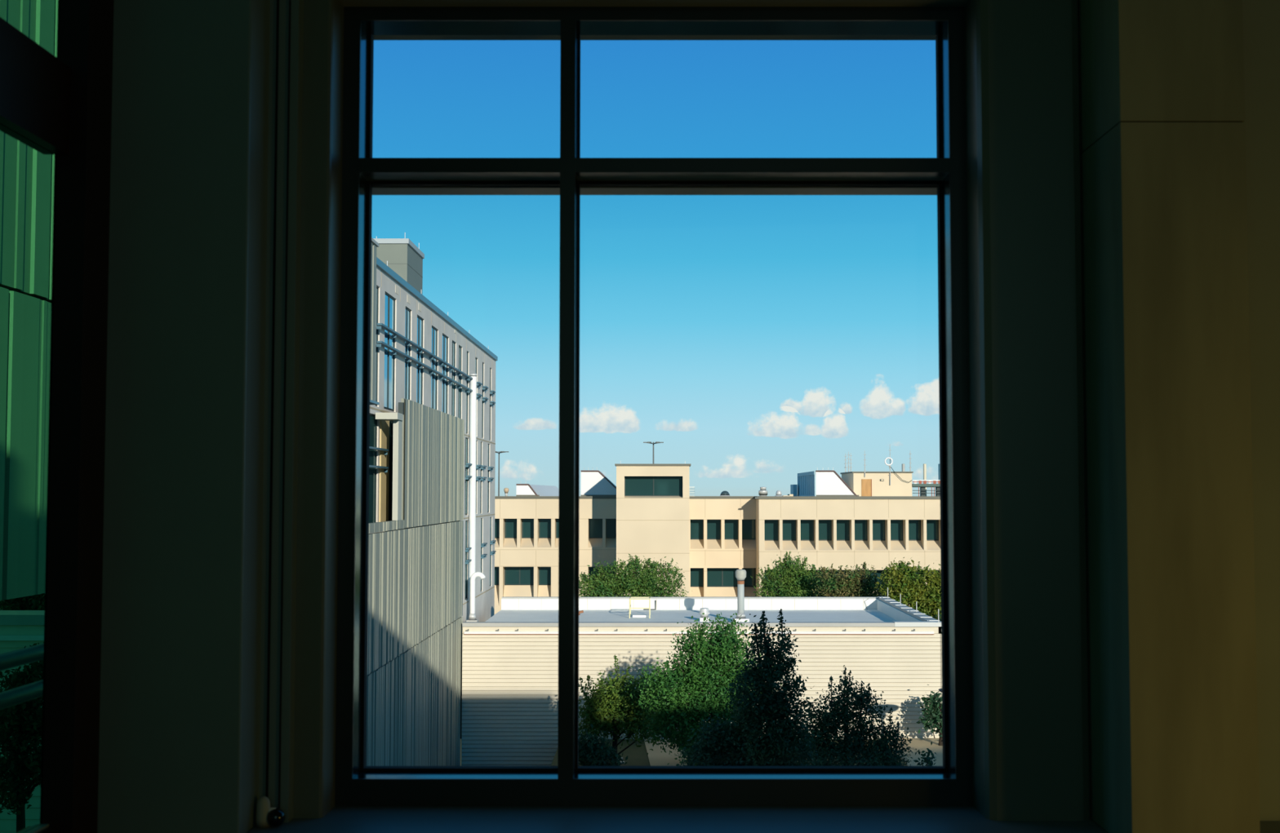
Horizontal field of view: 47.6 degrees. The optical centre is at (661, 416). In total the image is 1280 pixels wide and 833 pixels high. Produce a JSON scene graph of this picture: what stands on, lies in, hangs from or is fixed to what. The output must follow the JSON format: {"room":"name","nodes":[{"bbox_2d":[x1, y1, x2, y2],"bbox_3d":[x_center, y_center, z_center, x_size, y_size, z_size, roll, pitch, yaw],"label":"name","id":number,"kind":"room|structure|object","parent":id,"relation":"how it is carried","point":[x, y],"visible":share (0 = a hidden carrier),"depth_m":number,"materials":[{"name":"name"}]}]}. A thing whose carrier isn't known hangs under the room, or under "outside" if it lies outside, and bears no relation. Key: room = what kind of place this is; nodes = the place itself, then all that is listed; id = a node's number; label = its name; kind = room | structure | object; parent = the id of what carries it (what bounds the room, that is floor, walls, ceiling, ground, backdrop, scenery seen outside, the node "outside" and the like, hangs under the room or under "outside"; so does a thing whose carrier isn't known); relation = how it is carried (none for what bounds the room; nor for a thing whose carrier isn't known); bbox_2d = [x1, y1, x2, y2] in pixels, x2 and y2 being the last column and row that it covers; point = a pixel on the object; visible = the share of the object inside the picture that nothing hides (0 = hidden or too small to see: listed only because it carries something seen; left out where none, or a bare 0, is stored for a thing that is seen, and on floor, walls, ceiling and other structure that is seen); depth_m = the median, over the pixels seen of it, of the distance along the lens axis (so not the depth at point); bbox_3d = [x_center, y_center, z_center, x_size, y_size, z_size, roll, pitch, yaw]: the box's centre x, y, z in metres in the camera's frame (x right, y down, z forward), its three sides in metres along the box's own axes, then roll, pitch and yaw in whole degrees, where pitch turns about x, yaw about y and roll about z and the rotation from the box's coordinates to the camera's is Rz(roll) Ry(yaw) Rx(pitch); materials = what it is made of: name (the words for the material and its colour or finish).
{"room":"office building interior","nodes":[
{"label":"office building interior","id":0,"kind":"room"},
{"bbox_2d":[97,0,270,832],"bbox_3d":[-1.470,-0.170,4.435,0.540,4.000,0.480,0,-3,0],"label":"wall pier","id":1,"kind":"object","parent":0,"point":[180,700],"visible":0.58,"depth_m":4.19,"materials":[{"name":"grey paint"}]},
{"bbox_2d":[373,35,936,40],"bbox_3d":[0.980,-0.150,4.819,5.440,4.000,0.290,0,-3,0],"label":"roller blind","id":2,"kind":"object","parent":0,"point":[376,37],"depth_m":4.99,"materials":[{"name":"black fabric"}]},
{"bbox_2d":[258,0,303,822],"bbox_3d":[-1.156,-0.165,4.532,0.088,4.000,0.286,0,-3,0],"label":"trim","id":3,"kind":"structure","parent":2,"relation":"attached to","point":[277,657],"depth_m":4.39,"materials":[{"name":"grey paint"}]},
{"bbox_2d":[293,0,343,818],"bbox_3d":[-1.079,-0.163,4.565,0.112,4.000,0.220,0,-3,0],"label":"curtain","id":4,"kind":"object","parent":2,"relation":"attached to","point":[319,353],"depth_m":4.47,"materials":[{"name":"grey fabric"}]},
{"bbox_2d":[334,6,973,806],"bbox_3d":[-0.023,-0.041,4.770,1.998,2.544,0.318,0,-3,0],"label":"window","id":5,"kind":"structure","parent":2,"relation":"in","point":[570,176],"depth_m":4.65,"materials":[{"name":"black metal"}]},
{"bbox_2d":[339,0,968,6],"bbox_3d":[-0.023,-1.743,4.627,1.998,0.839,0.260,0,-3,0],"label":"trim","id":6,"kind":"structure","parent":2,"relation":"attached to","point":[345,2],"depth_m":4.63,"materials":[{"name":"black"}]},
{"bbox_2d":[964,0,1090,821],"bbox_3d":[1.135,-0.164,4.548,0.318,4.000,0.254,0,-3,0],"label":"curtain","id":7,"kind":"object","parent":2,"relation":"attached to","point":[1031,740],"depth_m":4.42,"materials":[{"name":"grey fabric"}]},
{"bbox_2d":[1078,0,1260,832],"bbox_3d":[1.470,-0.173,4.367,0.351,4.000,0.615,0,-3,0],"label":"wall","id":8,"kind":"structure","parent":0,"point":[1172,678],"depth_m":4.07,"materials":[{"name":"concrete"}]},
{"bbox_2d":[1242,0,1279,821],"bbox_3d":[2.572,-0.164,4.548,1.855,4.000,0.254,0,-3,0],"label":"wall","id":9,"kind":"structure","parent":0,"point":[1261,18],"depth_m":4.42,"materials":[{"name":"beige paint"}]},
{"bbox_2d":[247,806,1279,832],"bbox_3d":[1.150,1.230,4.262,4.700,0.047,0.680,0,-3,0],"label":"trim","id":10,"kind":"structure","parent":9,"relation":"attached to","point":[340,820],"depth_m":4.34,"materials":[{"name":"wood"}]},
{"bbox_2d":[255,796,284,828],"bbox_3d":[-1.151,1.163,4.275,0.085,0.088,0.054,0,-3,0],"label":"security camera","id":11,"kind":"object","parent":10,"relation":"on","point":[267,816],"visible":1,"depth_m":4.26,"materials":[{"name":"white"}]},
{"bbox_3d":[10.000,2.120,-0.636,72.000,18.900,10.950,0,-3,0],"label":"wall","id":12,"kind":"structure","parent":0,"visible":0},
{"bbox_2d":[0,643,44,710],"bbox_3d":[-1.970,1.146,0.391,0.360,1.652,8.900,0,-3,0],"label":"guard rail","id":13,"kind":"object","parent":12,"relation":"on","point":[17,658],"visible":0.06,"depth_m":4.45,"materials":[{"name":"blue"}]},
{"bbox_3d":[-1.720,1.276,-0.567,0.120,0.593,9.000,0,-3,0],"label":"wall","id":14,"kind":"structure","parent":0,"visible":0},
{"bbox_2d":[0,0,114,832],"bbox_3d":[-1.661,-0.421,-0.389,0.118,4.000,9.179,0,-3,0],"label":"window","id":15,"kind":"structure","parent":14,"relation":"in","point":[60,105],"depth_m":4.02,"materials":[{"name":"black metal"}]},
{"label":"outside","id":16,"kind":"structure","parent":0,"visible":0},
{"bbox_2d":[460,737,907,766],"bbox_3d":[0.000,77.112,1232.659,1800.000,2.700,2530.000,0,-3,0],"label":"ground","id":17,"kind":"structure","parent":16,"point":[637,757],"depth_m":64.08,"materials":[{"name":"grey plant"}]},
{"bbox_2d":[0,642,44,832],"bbox_3d":[-10.420,8.294,23.602,1.342,9.193,1.380,-1,-3,19],"label":"tree","id":18,"kind":"object","parent":17,"relation":"on","point":[20,723],"visible":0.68,"depth_m":23.57,"materials":[{"name":"green plant"}]},
{"bbox_2d":[0,610,44,832],"bbox_3d":[-15.475,9.200,36.151,9.050,8.581,1.440,0,-3,0],"label":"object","id":19,"kind":"object","parent":17,"relation":"on","point":[19,629],"visible":0.1,"depth_m":35.71,"materials":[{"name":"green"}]},
{"bbox_2d":[0,593,44,610],"bbox_3d":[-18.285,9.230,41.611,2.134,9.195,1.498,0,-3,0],"label":"shrub","id":20,"kind":"object","parent":17,"relation":"on","point":[35,602],"visible":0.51,"depth_m":41.53,"materials":[{"name":"green plant"}]},
{"bbox_2d":[1,232,497,622],"bbox_3d":[-17.240,2.574,67.207,14.220,25.044,46.500,0,-3,0],"label":"office building","id":21,"kind":"structure","parent":17,"relation":"on","point":[424,357],"depth_m":68.72,"materials":[{"name":"stone"}]},
{"bbox_2d":[468,373,476,617],"bbox_3d":[-10.120,4.310,77.781,0.381,13.268,0.381,0,-3,0],"label":"flue pipe","id":22,"kind":"object","parent":21,"relation":"attached to","point":[473,418],"visible":0.85,"depth_m":77.69,"materials":[{"name":"white metal"}]},
{"bbox_2d":[366,398,464,766],"bbox_3d":[-9.898,8.367,56.495,0.905,17.760,25.707,0,-3,0],"label":"facade","id":23,"kind":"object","parent":17,"relation":"on","point":[414,691],"visible":0.81,"depth_m":56.67,"materials":[{"name":"metal"}]},
{"bbox_2d":[495,451,508,496],"bbox_3d":[-21.254,13.011,189.580,2.500,16.916,2.132,0,-3,0],"label":"mast","id":24,"kind":"object","parent":17,"relation":"on","point":[499,452],"visible":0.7,"depth_m":189.77,"materials":[{"name":"silver metal"}]},
{"bbox_2d":[578,723,627,766],"bbox_3d":[-2.628,13.553,58.374,2.555,2.329,2.334,0,-3,0],"label":"shrub","id":25,"kind":"object","parent":17,"relation":"on","point":[592,752],"visible":0.79,"depth_m":58.12,"materials":[{"name":"green plant"}]},
{"bbox_2d":[578,654,666,766],"bbox_3d":[-1.518,12.487,61.691,4.607,4.784,3.295,0,-3,8],"label":"tree","id":26,"kind":"object","parent":17,"relation":"on","point":[606,710],"visible":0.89,"depth_m":61.09,"materials":[{"name":"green plant"}]},
{"bbox_2d":[578,553,686,596],"bbox_3d":[-2.182,13.042,98.456,8.567,7.491,5.167,0,-3,0],"label":"bush","id":27,"kind":"object","parent":17,"relation":"on","point":[647,582],"visible":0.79,"depth_m":97.97,"materials":[{"name":"green plant"}]},
{"bbox_2d":[643,441,663,463],"bbox_3d":[-0.989,11.979,177.618,2.500,17.736,2.132,0,-3,0],"label":"mast","id":28,"kind":"object","parent":17,"relation":"on","point":[649,442],"visible":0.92,"depth_m":177.88,"materials":[{"name":"silver metal"}]},
{"bbox_2d":[644,738,687,766],"bbox_3d":[0.264,14.708,59.816,1.892,0.040,17.036,0,-3,-1],"label":"path","id":29,"kind":"structure","parent":17,"relation":"on","point":[656,758],"depth_m":63.86,"materials":[{"name":"concrete"}]},
{"bbox_2d":[461,587,942,766],"bbox_3d":[2.075,13.923,76.880,22.950,8.781,17.600,0,-3,0],"label":"building","id":30,"kind":"structure","parent":17,"relation":"on","point":[510,659],"depth_m":68.48,"materials":[{"name":"beige concrete"}]},
{"bbox_2d":[466,572,485,622],"bbox_3d":[-9.711,9.512,76.209,0.977,2.715,0.600,0,-3,0],"label":"pipe","id":31,"kind":"object","parent":30,"relation":"on","point":[472,618],"visible":0.98,"depth_m":76.11,"materials":[{"name":"grey metal"}]},
{"bbox_2d":[629,596,650,618],"bbox_3d":[-1.197,10.555,80.472,1.154,1.075,2.070,0,-3,0],"label":"roof railing","id":32,"kind":"object","parent":30,"relation":"on","point":[630,597],"visible":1,"depth_m":79.50,"materials":[{"name":"beige metal"}]},
{"bbox_2d":[632,613,647,617],"bbox_3d":[-1.197,11.034,80.497,0.794,0.120,1.100,0,-3,0],"label":"roof hatch","id":33,"kind":"object","parent":30,"relation":"on","point":[634,615],"visible":1,"depth_m":79.94,"materials":[{"name":"white metal"}]},
{"bbox_2d":[698,608,710,622],"bbox_3d":[2.296,10.597,77.623,0.578,0.694,0.578,0,-3,0],"label":"roof vent","id":34,"kind":"object","parent":30,"relation":"on","point":[705,611],"visible":0.94,"depth_m":77.43,"materials":[{"name":"silver metal"}]},
{"bbox_2d":[733,569,749,622],"bbox_3d":[4.218,9.530,77.190,0.840,2.781,0.800,0,-3,0],"label":"exhaust pipe","id":35,"kind":"object","parent":30,"relation":"on","point":[740,575],"visible":0.98,"depth_m":77.03,"materials":[{"name":"silver metal"}]},
{"bbox_2d":[624,613,782,766],"bbox_3d":[1.817,11.258,58.145,6.216,6.867,4.297,-1,-3,15],"label":"broadleaf tree","id":36,"kind":"object","parent":17,"relation":"on","point":[700,677],"visible":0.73,"depth_m":57.61,"materials":[{"name":"green plant"}]},
{"bbox_2d":[669,721,756,758],"bbox_3d":[2.377,13.857,62.597,4.139,2.164,2.719,0,-3,0],"label":"shrub","id":37,"kind":"object","parent":17,"relation":"on","point":[674,745],"visible":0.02,"depth_m":62.17,"materials":[{"name":"green plant"}]},
{"bbox_2d":[494,461,940,614],"bbox_3d":[3.468,12.000,143.410,48.545,14.137,52.320,0,-3,0],"label":"building","id":38,"kind":"structure","parent":17,"relation":"on","point":[652,513],"depth_m":122.44,"materials":[{"name":"beige concrete"}]},
{"bbox_2d":[503,488,508,496],"bbox_3d":[-13.445,6.647,125.825,0.429,0.933,0.429,0,-3,0],"label":"roof vent","id":39,"kind":"object","parent":38,"relation":"on","point":[505,490],"visible":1,"depth_m":125.71,"materials":[{"name":"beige metal"}]},
{"bbox_2d":[515,480,559,496],"bbox_3d":[-11.649,7.268,143.266,2.068,1.579,33.100,0,-3,0],"label":"monitor","id":40,"kind":"object","parent":38,"relation":"on","point":[522,490],"visible":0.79,"depth_m":129.54,"materials":[{"name":"white paint"}]},
{"bbox_2d":[580,467,616,496],"bbox_3d":[-5.381,5.961,129.816,3.330,2.716,6.100,0,-3,0],"label":"monitor","id":41,"kind":"object","parent":38,"relation":"on","point":[593,483],"visible":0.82,"depth_m":126.85,"materials":[{"name":"white paint"}]},
{"bbox_2d":[689,486,694,496],"bbox_3d":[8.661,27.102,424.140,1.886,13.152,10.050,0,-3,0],"label":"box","id":42,"kind":"structure","parent":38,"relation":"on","point":[691,488],"depth_m":419.38,"materials":[{"name":"white metal"}]},
{"bbox_2d":[720,491,729,496],"bbox_3d":[5.587,6.880,127.815,0.901,0.673,0.901,0,-3,0],"label":"dome skylight","id":43,"kind":"object","parent":38,"relation":"on","point":[723,493],"visible":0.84,"depth_m":127.53,"materials":[{"name":"grey glass"}]},
{"bbox_2d":[758,487,767,496],"bbox_3d":[8.668,6.504,123.829,0.762,1.010,0.762,0,-3,0],"label":"roof vent","id":44,"kind":"object","parent":38,"relation":"on","point":[762,492],"visible":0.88,"depth_m":123.56,"materials":[{"name":"silver metal"}]},
{"bbox_2d":[774,490,782,496],"bbox_3d":[10.160,6.754,125.819,0.700,0.719,0.700,0,-3,0],"label":"roof vent","id":45,"kind":"object","parent":38,"relation":"on","point":[778,493],"visible":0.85,"depth_m":125.61,"materials":[{"name":"silver metal"}]},
{"bbox_2d":[790,484,797,496],"bbox_3d":[12.881,7.274,141.313,0.388,1.290,3.000,0,-3,0],"label":"box","id":46,"kind":"object","parent":38,"relation":"on","point":[793,488],"visible":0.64,"depth_m":139.82,"materials":[{"name":"blue metal"}]},
{"bbox_2d":[797,467,858,496],"bbox_3d":[15.131,6.164,133.110,3.898,2.735,15.800,0,-3,0],"label":"monitor","id":47,"kind":"object","parent":38,"relation":"on","point":[828,482],"visible":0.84,"depth_m":125.37,"materials":[{"name":"white paint"}]},
{"bbox_2d":[840,471,913,496],"bbox_3d":[19.786,6.344,134.132,5.441,2.401,8.840,0,-3,0],"label":"rooftop structure","id":48,"kind":"structure","parent":38,"relation":"on","point":[874,483],"depth_m":129.85,"materials":[{"name":"grey concrete"}]},
{"bbox_2d":[847,452,849,471],"bbox_3d":[17.248,4.192,133.963,0.240,1.885,0.100,0,-3,0],"label":"antenna","id":49,"kind":"object","parent":48,"relation":"on","point":[848,455],"visible":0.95,"depth_m":133.94,"materials":[{"name":"grey metal"}]},
{"bbox_2d":[863,450,866,477],"bbox_3d":[18.185,4.232,129.856,0.240,2.356,0.100,0,-3,0],"label":"antenna","id":50,"kind":"object","parent":48,"relation":"on","point":[864,460],"visible":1,"depth_m":129.82,"materials":[{"name":"grey metal"}]},
{"bbox_2d":[884,446,893,485],"bbox_3d":[20.271,4.294,129.672,0.779,3.653,0.420,0,-3,0],"label":"antenna","id":51,"kind":"object","parent":48,"relation":"on","point":[890,458],"visible":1,"depth_m":129.54,"materials":[{"name":"grey metal"}]},
{"bbox_2d":[923,463,926,496],"bbox_3d":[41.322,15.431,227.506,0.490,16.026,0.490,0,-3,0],"label":"chimney stack","id":52,"kind":"object","parent":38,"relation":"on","point":[924,464],"visible":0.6,"depth_m":227.68,"materials":[{"name":"beige metal"}]},
{"bbox_2d":[911,480,940,496],"bbox_3d":[39.465,16.001,211.955,9.838,13.270,25.000,0,-3,0],"label":"frame","id":53,"kind":"object","parent":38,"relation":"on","point":[922,491],"visible":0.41,"depth_m":199.90,"materials":[{"name":"grey metal"}]},
{"bbox_2d":[675,608,819,766],"bbox_3d":[1.942,8.719,31.289,2.895,9.142,2.364,-1,-3,25],"label":"tree","id":54,"kind":"object","parent":17,"relation":"on","point":[773,744],"visible":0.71,"depth_m":30.93,"materials":[{"name":"green plant"}]},
{"bbox_2d":[750,551,829,596],"bbox_3d":[8.985,12.864,97.331,6.046,7.730,4.182,0,-3,0],"label":"bush","id":55,"kind":"object","parent":17,"relation":"on","point":[797,584],"visible":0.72,"depth_m":97.26,"materials":[{"name":"green plant"}]},
{"bbox_2d":[809,562,887,596],"bbox_3d":[12.154,12.995,94.480,5.666,7.173,4.390,0,-3,0],"label":"bush","id":56,"kind":"object","parent":17,"relation":"on","point":[844,586],"visible":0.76,"depth_m":93.85,"materials":[{"name":"green plant"}]},
{"bbox_2d":[788,665,916,766],"bbox_3d":[4.574,9.809,35.410,3.221,7.395,2.678,1,-3,-17],"label":"young tree","id":57,"kind":"object","parent":17,"relation":"on","point":[853,744],"visible":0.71,"depth_m":35.41,"materials":[{"name":"green plant"}]},
{"bbox_2d":[902,463,905,471],"bbox_3d":[37.949,15.431,227.506,0.490,16.026,0.490,0,-3,0],"label":"chimney stack","id":58,"kind":"object","parent":17,"relation":"on","point":[903,464],"visible":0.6,"depth_m":227.68,"materials":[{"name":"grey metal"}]},
{"bbox_2d":[874,557,941,619],"bbox_3d":[16.843,12.570,90.712,7.256,7.629,4.436,0,-3,0],"label":"tree","id":59,"kind":"object","parent":17,"relation":"on","point":[913,588],"visible":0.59,"depth_m":89.97,"materials":[{"name":"green plant"}]},
{"bbox_2d":[887,737,942,766],"bbox_3d":[13.715,14.657,58.918,6.570,0.050,19.200,0,-3,0],"label":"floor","id":60,"kind":"structure","parent":17,"relation":"on","point":[922,744],"depth_m":65.22,"materials":[{"name":"concrete"}]},
{"bbox_2d":[907,742,937,766],"bbox_3d":[9.876,13.317,54.347,1.270,2.357,1.278,1,-3,-17],"label":"sapling","id":61,"kind":"object","parent":17,"relation":"on","point":[926,760],"visible":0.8,"depth_m":54.36,"materials":[{"name":"green plant"}]},
{"bbox_2d":[915,684,942,746],"bbox_3d":[12.628,13.704,66.375,2.013,2.848,2.007,0,-3,0],"label":"shrub","id":62,"kind":"object","parent":17,"relation":"on","point":[933,713],"visible":0.8,"depth_m":66.23,"materials":[{"name":"green plant"}]},
{"bbox_2d":[928,605,942,658],"bbox_3d":[15.469,12.329,75.878,3.912,6.572,4.430,1,-3,-24],"label":"hedge","id":63,"kind":"object","parent":17,"relation":"on","point":[940,615],"visible":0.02,"depth_m":76.11,"materials":[{"name":"green plant"}]},
{"bbox_2d":[937,463,939,479],"bbox_3d":[43.683,15.431,227.506,0.490,16.026,0.490,0,-3,0],"label":"chimney stack","id":64,"kind":"object","parent":17,"relation":"on","point":[939,464],"visible":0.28,"depth_m":227.74,"materials":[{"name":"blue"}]},
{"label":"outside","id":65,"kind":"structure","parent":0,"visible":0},
{"bbox_2d":[0,0,379,600],"bbox_3d":[-10.050,-1.779,30.277,1.300,9.800,36.287,0,-3,0],"label":"building","id":66,"kind":"structure","parent":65,"point":[26,174],"depth_m":21.61,"materials":[{"name":"glass"}]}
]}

